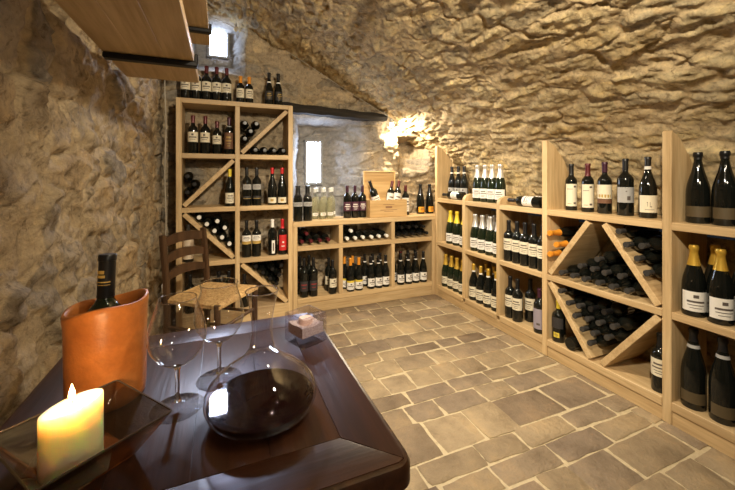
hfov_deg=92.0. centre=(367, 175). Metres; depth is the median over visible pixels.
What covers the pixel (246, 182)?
wine bottle
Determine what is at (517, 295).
wine bottle
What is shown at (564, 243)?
wine bottle
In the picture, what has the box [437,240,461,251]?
shelf
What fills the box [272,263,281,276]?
wine bottle
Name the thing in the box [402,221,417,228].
wine bottle
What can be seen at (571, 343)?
wine bottle
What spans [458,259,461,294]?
wine bottle
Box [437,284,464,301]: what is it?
shelf
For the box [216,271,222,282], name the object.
wine bottle
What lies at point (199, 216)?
wine bottle
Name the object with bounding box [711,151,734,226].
wine bottle
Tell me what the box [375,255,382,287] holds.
wine bottle
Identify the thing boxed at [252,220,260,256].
wine bottle
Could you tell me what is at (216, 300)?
chair
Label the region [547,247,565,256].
wine bottle
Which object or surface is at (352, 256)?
wine bottle
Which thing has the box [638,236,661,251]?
wine bottle
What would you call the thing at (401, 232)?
wine bottle
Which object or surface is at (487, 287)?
wine bottle
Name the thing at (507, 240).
wine bottle
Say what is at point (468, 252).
shelf
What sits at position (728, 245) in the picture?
wall
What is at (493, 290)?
wine bottle
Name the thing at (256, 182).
wine bottle
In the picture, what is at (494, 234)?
wine bottle
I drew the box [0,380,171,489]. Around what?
glass dish
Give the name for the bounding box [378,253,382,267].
wine bottle
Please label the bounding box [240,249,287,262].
shelf
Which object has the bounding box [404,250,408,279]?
wine bottle
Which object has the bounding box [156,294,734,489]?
floor
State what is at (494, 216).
wine bottle
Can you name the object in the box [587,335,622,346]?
wine bottle
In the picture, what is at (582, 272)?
wine bottle
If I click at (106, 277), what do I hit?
wine bottle
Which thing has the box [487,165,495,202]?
wine bottle
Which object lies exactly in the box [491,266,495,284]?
wine bottle
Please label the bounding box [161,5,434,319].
wall
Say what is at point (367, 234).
wine bottle
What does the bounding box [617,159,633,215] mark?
wine bottle
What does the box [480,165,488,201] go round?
wine bottle
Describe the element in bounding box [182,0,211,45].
wall shelf
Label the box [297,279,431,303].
shelf
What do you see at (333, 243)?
shelf
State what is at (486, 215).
wine bottle
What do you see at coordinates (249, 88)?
wine bottle
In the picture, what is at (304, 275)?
wine bottle
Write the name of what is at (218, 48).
window
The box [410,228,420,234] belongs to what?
wine bottle
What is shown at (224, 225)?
wine bottle
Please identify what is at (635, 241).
wine bottle
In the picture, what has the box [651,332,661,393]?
wine bottle
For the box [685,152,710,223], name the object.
wine bottle
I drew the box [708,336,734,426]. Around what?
wine bottle
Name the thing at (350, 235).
wine bottle
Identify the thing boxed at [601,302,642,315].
wine bottle
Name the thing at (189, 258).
wine bottle
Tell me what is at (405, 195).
wine bottle
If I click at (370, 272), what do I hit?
wine bottle
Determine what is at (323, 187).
wine bottle
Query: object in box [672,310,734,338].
shelf
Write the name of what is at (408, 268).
wine bottle
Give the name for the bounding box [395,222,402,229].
wine bottle
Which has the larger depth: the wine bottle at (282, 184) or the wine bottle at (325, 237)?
the wine bottle at (325, 237)
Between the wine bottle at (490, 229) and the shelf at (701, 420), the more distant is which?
the wine bottle at (490, 229)
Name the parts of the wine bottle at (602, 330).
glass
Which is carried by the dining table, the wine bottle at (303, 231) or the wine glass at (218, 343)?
the wine glass at (218, 343)
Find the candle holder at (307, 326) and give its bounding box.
[288,315,322,349]
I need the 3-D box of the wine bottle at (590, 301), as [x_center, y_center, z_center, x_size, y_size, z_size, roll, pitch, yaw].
[1.402,0.784,2.190,0.301,0.075,0.075,0,0,-22]
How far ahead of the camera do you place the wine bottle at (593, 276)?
2.12 m
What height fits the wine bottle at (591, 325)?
0.075 m
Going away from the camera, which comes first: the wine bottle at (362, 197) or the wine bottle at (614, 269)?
the wine bottle at (614, 269)
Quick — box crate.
[363,171,406,217]
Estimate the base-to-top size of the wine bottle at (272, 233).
0.301 m
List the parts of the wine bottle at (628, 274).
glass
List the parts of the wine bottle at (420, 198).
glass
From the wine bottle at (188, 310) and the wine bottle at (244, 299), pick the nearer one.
the wine bottle at (188, 310)
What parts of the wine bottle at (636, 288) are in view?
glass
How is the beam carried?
attached to the wall at (351, 148)
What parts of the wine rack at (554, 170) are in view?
panel, panel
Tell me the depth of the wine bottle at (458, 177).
3.43 m
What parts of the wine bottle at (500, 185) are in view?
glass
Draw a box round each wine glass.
[146,292,206,424]
[193,277,243,391]
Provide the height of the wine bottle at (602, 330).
0.074 m
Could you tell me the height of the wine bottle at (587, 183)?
0.301 m
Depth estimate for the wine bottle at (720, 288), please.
1.56 m
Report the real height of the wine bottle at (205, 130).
0.301 m
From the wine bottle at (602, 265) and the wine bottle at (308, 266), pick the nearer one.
the wine bottle at (602, 265)
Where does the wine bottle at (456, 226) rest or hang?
on the wine rack at (554, 170)
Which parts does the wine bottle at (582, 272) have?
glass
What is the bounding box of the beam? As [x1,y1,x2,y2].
[282,102,387,121]
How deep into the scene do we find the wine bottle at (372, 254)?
3.47 m
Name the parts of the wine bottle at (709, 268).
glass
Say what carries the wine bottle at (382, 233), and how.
on the wine rack at (323, 301)
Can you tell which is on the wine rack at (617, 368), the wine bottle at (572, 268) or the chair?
the wine bottle at (572, 268)
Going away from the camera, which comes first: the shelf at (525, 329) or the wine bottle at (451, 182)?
the shelf at (525, 329)
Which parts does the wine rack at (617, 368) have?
panel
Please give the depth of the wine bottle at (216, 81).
2.92 m
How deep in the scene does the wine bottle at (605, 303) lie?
2.08 m
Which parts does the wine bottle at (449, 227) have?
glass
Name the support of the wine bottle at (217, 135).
on the wine rack at (283, 304)
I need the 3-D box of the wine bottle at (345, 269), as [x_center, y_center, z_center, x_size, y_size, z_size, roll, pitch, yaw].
[-0.220,0.916,3.372,0.075,0.301,0.076,0,0,-32]
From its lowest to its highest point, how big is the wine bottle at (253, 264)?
0.074 m
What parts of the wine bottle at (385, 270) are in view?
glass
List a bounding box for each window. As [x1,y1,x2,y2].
[207,32,228,59]
[304,140,322,184]
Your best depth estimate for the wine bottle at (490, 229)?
2.92 m
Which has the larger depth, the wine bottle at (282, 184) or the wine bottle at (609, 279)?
the wine bottle at (282, 184)
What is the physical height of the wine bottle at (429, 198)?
0.312 m
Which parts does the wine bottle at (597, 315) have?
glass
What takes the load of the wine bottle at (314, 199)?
on the wine rack at (323, 301)
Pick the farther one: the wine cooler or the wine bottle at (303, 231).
the wine bottle at (303, 231)
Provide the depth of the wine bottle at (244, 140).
2.98 m
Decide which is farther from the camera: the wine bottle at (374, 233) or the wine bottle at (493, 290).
the wine bottle at (374, 233)
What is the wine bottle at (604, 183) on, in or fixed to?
on the wine rack at (617, 368)
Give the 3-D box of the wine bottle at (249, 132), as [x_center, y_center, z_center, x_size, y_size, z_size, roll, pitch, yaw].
[-1.018,-0.367,3.061,0.075,0.075,0.301,0,0,-22]
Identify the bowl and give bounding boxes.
[146,298,206,368]
[193,281,243,343]
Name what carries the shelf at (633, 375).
attached to the wine rack at (617, 368)
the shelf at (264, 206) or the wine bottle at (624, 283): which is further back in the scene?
the shelf at (264, 206)
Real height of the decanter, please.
0.233 m
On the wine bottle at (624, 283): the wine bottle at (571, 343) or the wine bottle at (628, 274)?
the wine bottle at (628, 274)
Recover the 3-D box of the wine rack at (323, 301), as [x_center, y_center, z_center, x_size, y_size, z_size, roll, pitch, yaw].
[0.102,0.800,3.515,1.726,0.800,0.302,0,0,-22]
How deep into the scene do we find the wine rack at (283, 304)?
2.92 m
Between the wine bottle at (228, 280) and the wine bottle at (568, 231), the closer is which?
the wine bottle at (568, 231)
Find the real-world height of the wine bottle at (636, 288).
0.074 m
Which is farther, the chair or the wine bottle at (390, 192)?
the wine bottle at (390, 192)
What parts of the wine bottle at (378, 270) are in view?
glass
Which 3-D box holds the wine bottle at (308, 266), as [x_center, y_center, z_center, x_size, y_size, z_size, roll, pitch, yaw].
[-0.538,0.898,3.260,0.078,0.336,0.079,0,0,-21]
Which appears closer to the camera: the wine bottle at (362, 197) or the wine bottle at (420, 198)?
the wine bottle at (362, 197)
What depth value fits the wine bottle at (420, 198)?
3.71 m
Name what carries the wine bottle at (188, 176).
on the wine bottle at (195, 183)
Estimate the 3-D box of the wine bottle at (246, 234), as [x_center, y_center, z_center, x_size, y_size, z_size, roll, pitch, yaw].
[-1.008,0.524,2.957,0.073,0.301,0.074,0,0,-24]
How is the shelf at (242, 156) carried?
attached to the wine rack at (283, 304)
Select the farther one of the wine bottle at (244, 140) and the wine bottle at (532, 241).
the wine bottle at (244, 140)
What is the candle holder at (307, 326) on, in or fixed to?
on the dining table
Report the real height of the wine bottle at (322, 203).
0.286 m
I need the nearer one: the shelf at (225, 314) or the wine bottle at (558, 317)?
the wine bottle at (558, 317)
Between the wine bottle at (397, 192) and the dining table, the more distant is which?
the wine bottle at (397, 192)
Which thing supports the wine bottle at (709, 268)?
on the wine rack at (699, 425)
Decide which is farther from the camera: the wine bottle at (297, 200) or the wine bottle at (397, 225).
the wine bottle at (397, 225)
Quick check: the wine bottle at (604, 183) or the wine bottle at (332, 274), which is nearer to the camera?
the wine bottle at (604, 183)
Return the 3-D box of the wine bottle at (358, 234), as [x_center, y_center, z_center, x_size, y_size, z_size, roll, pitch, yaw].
[-0.095,0.574,3.443,0.075,0.075,0.301,0,0,-22]
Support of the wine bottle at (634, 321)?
on the wine bottle at (619, 334)
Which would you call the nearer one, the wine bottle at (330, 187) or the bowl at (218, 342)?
the bowl at (218, 342)
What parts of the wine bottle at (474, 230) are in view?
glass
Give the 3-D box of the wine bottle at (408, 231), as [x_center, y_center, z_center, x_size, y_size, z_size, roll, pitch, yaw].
[0.394,0.574,3.631,0.075,0.075,0.301,0,0,-22]
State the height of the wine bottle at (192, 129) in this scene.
0.301 m
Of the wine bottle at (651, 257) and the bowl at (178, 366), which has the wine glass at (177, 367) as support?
the bowl at (178, 366)
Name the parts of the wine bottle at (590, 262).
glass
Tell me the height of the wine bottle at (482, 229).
0.317 m
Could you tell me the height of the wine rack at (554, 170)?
1.499 m
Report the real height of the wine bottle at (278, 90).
0.301 m
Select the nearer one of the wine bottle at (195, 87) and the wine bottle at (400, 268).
the wine bottle at (195, 87)
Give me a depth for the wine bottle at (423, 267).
3.56 m
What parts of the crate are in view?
panel, lid, panel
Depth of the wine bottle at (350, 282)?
3.27 m
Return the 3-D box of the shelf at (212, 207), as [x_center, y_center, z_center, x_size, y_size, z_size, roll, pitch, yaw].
[-1.302,0.267,2.928,0.384,0.038,0.284,0,0,-22]
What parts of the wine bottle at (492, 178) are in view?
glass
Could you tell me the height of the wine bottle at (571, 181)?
0.301 m
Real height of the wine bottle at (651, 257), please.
0.075 m
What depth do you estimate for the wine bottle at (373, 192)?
3.46 m
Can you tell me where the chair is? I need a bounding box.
[159,227,257,333]
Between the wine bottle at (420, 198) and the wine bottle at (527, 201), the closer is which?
the wine bottle at (527, 201)
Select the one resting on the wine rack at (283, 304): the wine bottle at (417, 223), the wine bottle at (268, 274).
the wine bottle at (268, 274)
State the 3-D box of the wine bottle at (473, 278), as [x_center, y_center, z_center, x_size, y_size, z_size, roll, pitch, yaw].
[0.936,0.931,3.130,0.082,0.311,0.083,0,0,43]
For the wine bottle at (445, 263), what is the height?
0.312 m
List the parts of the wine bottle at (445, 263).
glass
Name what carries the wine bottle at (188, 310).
on the wine rack at (283, 304)
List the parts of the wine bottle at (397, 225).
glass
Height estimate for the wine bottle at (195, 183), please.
0.075 m
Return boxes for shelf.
[54,0,198,82]
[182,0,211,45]
[182,153,234,159]
[182,204,234,212]
[182,253,234,265]
[182,305,234,321]
[240,154,287,160]
[240,203,287,210]
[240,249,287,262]
[240,294,287,313]
[297,234,431,250]
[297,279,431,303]
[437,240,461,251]
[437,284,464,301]
[465,249,495,262]
[465,298,498,318]
[499,260,541,277]
[499,311,541,342]
[547,274,661,315]
[547,333,661,405]
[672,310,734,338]
[672,388,734,443]
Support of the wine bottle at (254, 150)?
on the wine rack at (283, 304)
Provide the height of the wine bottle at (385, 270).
0.301 m
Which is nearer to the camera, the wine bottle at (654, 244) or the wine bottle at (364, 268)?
the wine bottle at (654, 244)
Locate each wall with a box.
[0,0,167,426]
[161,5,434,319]
[207,0,734,214]
[491,210,734,387]
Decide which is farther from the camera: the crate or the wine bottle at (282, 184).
the crate
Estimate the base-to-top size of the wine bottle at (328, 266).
0.301 m
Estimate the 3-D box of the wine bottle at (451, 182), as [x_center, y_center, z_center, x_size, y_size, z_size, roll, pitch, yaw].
[0.841,0.066,3.534,0.077,0.316,0.076,0,0,-38]
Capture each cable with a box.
[164,80,166,234]
[208,16,244,32]
[286,51,389,117]
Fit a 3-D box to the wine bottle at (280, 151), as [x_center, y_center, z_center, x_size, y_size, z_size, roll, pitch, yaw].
[-0.771,-0.212,3.160,0.074,0.074,0.301,0,0,-22]
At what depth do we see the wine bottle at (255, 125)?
3.01 m
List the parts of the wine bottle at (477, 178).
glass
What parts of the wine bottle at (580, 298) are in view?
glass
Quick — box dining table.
[0,313,409,489]
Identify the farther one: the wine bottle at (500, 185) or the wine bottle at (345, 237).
the wine bottle at (345, 237)
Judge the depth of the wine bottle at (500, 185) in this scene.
2.85 m
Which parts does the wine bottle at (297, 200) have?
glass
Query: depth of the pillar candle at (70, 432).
0.51 m
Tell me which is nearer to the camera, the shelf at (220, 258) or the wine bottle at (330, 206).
the shelf at (220, 258)
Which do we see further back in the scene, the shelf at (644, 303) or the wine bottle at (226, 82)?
the wine bottle at (226, 82)
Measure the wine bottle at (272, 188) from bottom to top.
0.316 m
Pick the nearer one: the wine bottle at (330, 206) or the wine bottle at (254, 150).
the wine bottle at (254, 150)
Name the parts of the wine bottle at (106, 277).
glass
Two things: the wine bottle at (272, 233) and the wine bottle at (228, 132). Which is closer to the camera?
the wine bottle at (228, 132)
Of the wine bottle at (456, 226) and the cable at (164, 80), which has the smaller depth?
the cable at (164, 80)
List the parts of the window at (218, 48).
pane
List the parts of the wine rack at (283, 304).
panel, panel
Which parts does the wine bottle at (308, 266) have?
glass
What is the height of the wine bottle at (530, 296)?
0.311 m
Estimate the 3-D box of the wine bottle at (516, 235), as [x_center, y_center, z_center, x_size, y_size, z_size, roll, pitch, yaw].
[1.126,0.499,2.672,0.076,0.311,0.077,0,0,42]
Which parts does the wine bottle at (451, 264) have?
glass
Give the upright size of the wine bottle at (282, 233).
0.301 m
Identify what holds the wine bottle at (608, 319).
on the wine bottle at (602, 330)
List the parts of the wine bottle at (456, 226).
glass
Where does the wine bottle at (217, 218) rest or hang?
on the wine bottle at (214, 228)
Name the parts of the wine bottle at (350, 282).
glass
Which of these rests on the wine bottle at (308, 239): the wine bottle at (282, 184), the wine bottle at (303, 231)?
the wine bottle at (303, 231)
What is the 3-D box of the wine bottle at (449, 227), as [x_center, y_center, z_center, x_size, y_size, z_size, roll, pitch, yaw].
[0.806,0.496,3.449,0.086,0.317,0.087,0,0,45]
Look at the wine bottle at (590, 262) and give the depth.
2.16 m
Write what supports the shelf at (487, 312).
attached to the wine rack at (554, 170)
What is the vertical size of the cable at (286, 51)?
0.594 m
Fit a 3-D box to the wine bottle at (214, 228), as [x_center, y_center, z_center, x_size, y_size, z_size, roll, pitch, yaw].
[-1.266,0.437,2.942,0.075,0.075,0.301,0,0,-22]
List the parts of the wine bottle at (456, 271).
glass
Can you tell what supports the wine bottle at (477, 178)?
on the wine rack at (554, 170)
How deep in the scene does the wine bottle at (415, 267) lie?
3.53 m
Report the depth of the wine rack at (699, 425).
1.59 m
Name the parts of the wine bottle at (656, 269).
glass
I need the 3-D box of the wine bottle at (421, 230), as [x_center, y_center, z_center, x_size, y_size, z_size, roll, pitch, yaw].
[0.540,0.574,3.694,0.075,0.075,0.301,0,0,-22]
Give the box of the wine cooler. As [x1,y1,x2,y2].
[60,288,148,413]
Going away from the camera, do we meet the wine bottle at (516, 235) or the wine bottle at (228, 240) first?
the wine bottle at (516, 235)
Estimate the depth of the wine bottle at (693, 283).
1.65 m
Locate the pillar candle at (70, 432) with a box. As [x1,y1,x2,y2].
[37,385,103,487]
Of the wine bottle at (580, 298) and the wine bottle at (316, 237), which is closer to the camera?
the wine bottle at (580, 298)
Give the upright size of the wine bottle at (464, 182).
0.316 m
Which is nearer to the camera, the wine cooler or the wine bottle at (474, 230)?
the wine cooler
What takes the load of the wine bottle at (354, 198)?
on the wine rack at (323, 301)
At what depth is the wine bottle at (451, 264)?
3.41 m
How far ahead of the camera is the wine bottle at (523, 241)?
2.58 m
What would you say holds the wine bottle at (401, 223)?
on the wine bottle at (408, 231)
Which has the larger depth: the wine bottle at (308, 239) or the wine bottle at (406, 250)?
the wine bottle at (406, 250)
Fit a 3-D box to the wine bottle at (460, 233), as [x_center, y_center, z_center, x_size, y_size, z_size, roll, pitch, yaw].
[0.887,0.496,3.256,0.086,0.317,0.087,0,0,44]
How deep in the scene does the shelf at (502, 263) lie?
2.56 m
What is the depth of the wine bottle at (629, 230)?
1.94 m
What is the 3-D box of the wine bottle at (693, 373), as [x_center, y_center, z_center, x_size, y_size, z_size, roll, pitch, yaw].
[1.540,0.903,1.677,0.094,0.367,0.095,0,0,38]
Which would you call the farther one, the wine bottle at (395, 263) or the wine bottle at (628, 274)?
the wine bottle at (395, 263)
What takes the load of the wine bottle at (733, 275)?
on the wine rack at (699, 425)
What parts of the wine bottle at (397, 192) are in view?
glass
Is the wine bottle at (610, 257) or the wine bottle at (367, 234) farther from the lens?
the wine bottle at (367, 234)
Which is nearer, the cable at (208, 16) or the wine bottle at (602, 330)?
the wine bottle at (602, 330)
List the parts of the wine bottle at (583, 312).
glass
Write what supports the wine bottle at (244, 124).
on the wine bottle at (249, 132)
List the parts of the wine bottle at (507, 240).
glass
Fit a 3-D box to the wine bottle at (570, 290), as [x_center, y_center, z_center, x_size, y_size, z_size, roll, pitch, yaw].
[1.356,0.730,2.306,0.301,0.074,0.074,0,0,-22]
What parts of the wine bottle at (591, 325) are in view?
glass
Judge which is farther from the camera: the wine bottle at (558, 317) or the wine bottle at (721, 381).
the wine bottle at (558, 317)
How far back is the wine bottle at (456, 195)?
3.30 m
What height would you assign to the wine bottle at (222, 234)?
0.075 m
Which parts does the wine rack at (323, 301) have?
panel, panel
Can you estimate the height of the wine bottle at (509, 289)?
0.311 m
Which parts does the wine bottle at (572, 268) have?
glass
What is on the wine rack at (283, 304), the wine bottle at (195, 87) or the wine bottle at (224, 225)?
the wine bottle at (195, 87)
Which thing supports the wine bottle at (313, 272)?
on the wine rack at (323, 301)
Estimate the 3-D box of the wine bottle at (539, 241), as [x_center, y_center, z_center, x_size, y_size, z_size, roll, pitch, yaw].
[1.212,0.499,2.451,0.076,0.311,0.077,0,0,42]
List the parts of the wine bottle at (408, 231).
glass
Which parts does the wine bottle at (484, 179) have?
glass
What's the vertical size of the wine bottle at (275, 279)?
0.075 m
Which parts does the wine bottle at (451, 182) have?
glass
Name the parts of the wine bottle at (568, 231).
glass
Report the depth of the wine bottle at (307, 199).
3.13 m
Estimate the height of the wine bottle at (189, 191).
0.075 m
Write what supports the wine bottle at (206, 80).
on the wine rack at (283, 304)
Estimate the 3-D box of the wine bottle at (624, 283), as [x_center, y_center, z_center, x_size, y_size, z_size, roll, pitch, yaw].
[1.484,0.615,2.018,0.301,0.075,0.075,0,0,-22]
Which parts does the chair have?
leg, rail, leg, seat, leg, leg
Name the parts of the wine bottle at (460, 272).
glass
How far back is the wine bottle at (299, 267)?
3.19 m
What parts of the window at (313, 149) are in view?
pane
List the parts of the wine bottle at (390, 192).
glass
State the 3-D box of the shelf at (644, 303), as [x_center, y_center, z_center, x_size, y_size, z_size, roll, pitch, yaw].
[1.460,0.672,2.109,0.310,0.035,0.664,0,0,-22]
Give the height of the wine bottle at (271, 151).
0.075 m
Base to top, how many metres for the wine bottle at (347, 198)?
0.306 m
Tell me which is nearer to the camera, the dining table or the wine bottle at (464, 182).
the dining table
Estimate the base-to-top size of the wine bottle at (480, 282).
0.311 m
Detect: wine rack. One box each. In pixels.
[176,97,292,331]
[293,212,434,314]
[435,140,578,355]
[547,130,706,424]
[672,221,734,459]
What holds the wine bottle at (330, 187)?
on the wine rack at (323, 301)
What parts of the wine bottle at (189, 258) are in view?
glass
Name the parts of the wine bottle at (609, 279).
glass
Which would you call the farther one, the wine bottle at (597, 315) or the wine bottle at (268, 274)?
the wine bottle at (268, 274)
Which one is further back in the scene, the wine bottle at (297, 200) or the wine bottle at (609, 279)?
the wine bottle at (297, 200)
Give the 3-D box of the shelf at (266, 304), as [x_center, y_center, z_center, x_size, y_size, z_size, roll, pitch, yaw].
[-0.911,1.106,3.089,0.390,0.038,0.284,0,0,-22]
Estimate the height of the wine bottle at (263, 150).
0.075 m
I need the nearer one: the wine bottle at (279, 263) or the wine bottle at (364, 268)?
the wine bottle at (279, 263)
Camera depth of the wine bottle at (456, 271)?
3.33 m
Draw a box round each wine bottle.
[86,253,120,311]
[180,81,190,97]
[183,172,194,180]
[183,224,193,261]
[184,187,194,195]
[185,274,194,313]
[188,115,197,152]
[190,179,201,188]
[191,69,200,98]
[195,212,205,220]
[200,116,209,153]
[202,66,211,99]
[202,216,212,226]
[210,223,219,233]
[212,67,221,99]
[212,121,221,153]
[213,213,221,223]
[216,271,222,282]
[217,228,226,239]
[220,219,228,229]
[222,68,231,100]
[224,117,233,153]
[224,234,233,245]
[225,169,234,205]
[225,270,233,306]
[236,76,244,101]
[240,120,248,131]
[240,135,248,145]
[240,274,248,307]
[242,167,251,205]
[242,220,250,257]
[244,128,253,138]
[245,77,252,102]
[248,146,258,154]
[249,121,259,131]
[250,262,258,267]
[252,168,260,204]
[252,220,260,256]
[256,261,265,274]
[258,147,267,154]
[264,261,274,270]
[264,266,272,279]
[265,72,272,103]
[266,147,276,154]
[268,168,276,204]
[268,219,276,254]
[270,272,278,285]
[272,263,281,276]
[273,260,283,266]
[274,74,281,104]
[275,147,285,154]
[278,168,285,204]
[278,219,286,254]
[293,186,302,221]
[297,227,308,235]
[297,233,303,243]
[297,256,301,293]
[300,258,308,297]
[301,234,312,242]
[303,186,311,220]
[306,255,311,272]
[309,232,321,242]
[309,257,317,296]
[312,188,317,218]
[316,188,319,217]
[317,231,329,241]
[319,188,325,218]
[322,187,326,216]
[325,257,330,290]
[327,188,333,217]
[328,259,336,293]
[330,187,334,216]
[343,186,350,217]
[343,224,352,232]
[343,232,348,240]
[343,256,347,288]
[344,232,356,239]
[346,258,354,291]
[351,185,358,217]
[351,255,355,279]
[352,229,364,238]
[355,257,362,290]
[358,229,372,238]
[359,185,365,216]
[361,254,367,285]
[365,228,380,237]
[367,256,374,288]
[368,180,379,199]
[371,253,375,271]
[372,228,388,237]
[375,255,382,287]
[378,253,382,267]
[382,254,389,286]
[386,181,393,199]
[393,181,400,199]
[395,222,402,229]
[395,263,396,281]
[396,229,406,236]
[397,253,403,284]
[398,221,409,228]
[402,185,408,214]
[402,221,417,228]
[402,228,414,235]
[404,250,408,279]
[405,252,411,283]
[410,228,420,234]
[411,221,424,228]
[412,252,419,282]
[416,184,423,213]
[416,228,427,234]
[420,251,426,281]
[426,184,433,213]
[442,191,465,199]
[442,254,448,286]
[446,210,453,243]
[447,255,453,288]
[448,166,454,191]
[452,211,460,245]
[453,257,459,291]
[454,166,460,191]
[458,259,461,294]
[459,222,461,247]
[460,166,467,193]
[469,263,477,299]
[470,214,478,250]
[472,165,480,200]
[476,266,484,303]
[477,215,486,252]
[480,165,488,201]
[483,263,487,280]
[483,268,492,307]
[485,214,489,228]
[485,216,493,255]
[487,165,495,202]
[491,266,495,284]
[491,271,495,311]
[493,215,495,229]
[493,226,495,257]
[495,164,505,202]
[503,220,512,260]
[505,276,514,317]
[507,196,541,207]
[512,221,520,263]
[512,278,522,321]
[519,222,529,265]
[525,279,535,321]
[528,224,538,268]
[533,288,541,333]
[537,225,541,271]
[547,225,581,236]
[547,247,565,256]
[552,300,565,342]
[553,238,571,247]
[558,286,586,294]
[559,264,579,274]
[565,164,576,209]
[565,293,596,305]
[565,336,581,350]
[570,268,590,278]
[572,307,592,318]
[576,296,605,308]
[577,258,599,269]
[579,320,598,331]
[581,163,593,211]
[581,271,603,282]
[584,311,604,321]
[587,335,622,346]
[588,299,615,311]
[590,261,625,271]
[590,324,611,336]
[594,250,624,263]
[595,275,617,286]
[595,313,635,325]
[597,162,611,213]
[601,263,628,276]
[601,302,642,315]
[604,328,636,340]
[609,278,636,290]
[610,312,651,330]
[615,225,659,236]
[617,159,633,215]
[617,268,637,280]
[623,234,661,249]
[624,281,646,295]
[634,250,661,263]
[638,157,657,217]
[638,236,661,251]
[643,263,661,277]
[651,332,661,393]
[680,326,706,411]
[681,244,706,317]
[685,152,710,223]
[704,244,720,283]
[707,248,734,325]
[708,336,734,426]
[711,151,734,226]
[731,271,734,290]
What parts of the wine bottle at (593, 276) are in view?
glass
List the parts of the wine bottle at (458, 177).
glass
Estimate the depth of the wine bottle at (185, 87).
2.83 m
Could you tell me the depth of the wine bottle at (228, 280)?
2.92 m
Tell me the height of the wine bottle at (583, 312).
0.074 m
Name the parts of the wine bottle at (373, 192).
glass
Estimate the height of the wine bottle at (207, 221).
0.074 m
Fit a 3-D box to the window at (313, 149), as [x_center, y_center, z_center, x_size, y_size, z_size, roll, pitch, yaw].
[-0.569,-0.140,3.735,0.192,0.470,0.042,0,0,-22]
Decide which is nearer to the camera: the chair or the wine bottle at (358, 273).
the chair
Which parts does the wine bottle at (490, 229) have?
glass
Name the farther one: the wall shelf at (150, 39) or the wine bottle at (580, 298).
the wine bottle at (580, 298)
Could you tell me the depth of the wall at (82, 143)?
1.05 m
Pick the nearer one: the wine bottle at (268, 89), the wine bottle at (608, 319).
the wine bottle at (608, 319)
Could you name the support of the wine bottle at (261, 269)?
on the wine rack at (283, 304)
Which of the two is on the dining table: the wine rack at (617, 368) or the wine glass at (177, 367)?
the wine glass at (177, 367)
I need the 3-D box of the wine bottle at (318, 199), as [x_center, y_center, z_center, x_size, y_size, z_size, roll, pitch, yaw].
[-0.484,0.256,3.395,0.068,0.286,0.069,0,0,-29]
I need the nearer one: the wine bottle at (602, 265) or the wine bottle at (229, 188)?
the wine bottle at (602, 265)
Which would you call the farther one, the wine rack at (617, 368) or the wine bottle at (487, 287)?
the wine bottle at (487, 287)
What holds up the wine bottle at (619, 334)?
on the wine rack at (617, 368)
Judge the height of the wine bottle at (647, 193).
0.326 m
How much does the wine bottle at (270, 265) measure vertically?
0.075 m
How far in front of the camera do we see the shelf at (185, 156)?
2.81 m
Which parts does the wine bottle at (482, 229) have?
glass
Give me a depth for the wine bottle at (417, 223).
3.61 m
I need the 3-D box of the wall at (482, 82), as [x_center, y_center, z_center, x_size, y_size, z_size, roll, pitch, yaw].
[0.396,-0.668,1.378,2.945,1.942,4.854,0,0,-22]
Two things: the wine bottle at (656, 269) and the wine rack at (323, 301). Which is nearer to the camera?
the wine bottle at (656, 269)
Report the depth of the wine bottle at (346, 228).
3.33 m
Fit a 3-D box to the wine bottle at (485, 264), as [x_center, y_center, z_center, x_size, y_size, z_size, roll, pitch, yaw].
[1.046,0.931,3.126,0.082,0.311,0.083,0,0,37]
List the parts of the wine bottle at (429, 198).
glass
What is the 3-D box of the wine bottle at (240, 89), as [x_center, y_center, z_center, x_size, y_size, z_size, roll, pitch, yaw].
[-1.081,-0.724,3.022,0.066,0.246,0.067,0,0,-13]
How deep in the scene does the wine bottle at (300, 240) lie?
3.15 m
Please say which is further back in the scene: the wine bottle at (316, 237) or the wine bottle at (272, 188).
the wine bottle at (316, 237)
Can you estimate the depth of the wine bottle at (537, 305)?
2.45 m
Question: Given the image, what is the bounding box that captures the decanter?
[203,285,316,441]
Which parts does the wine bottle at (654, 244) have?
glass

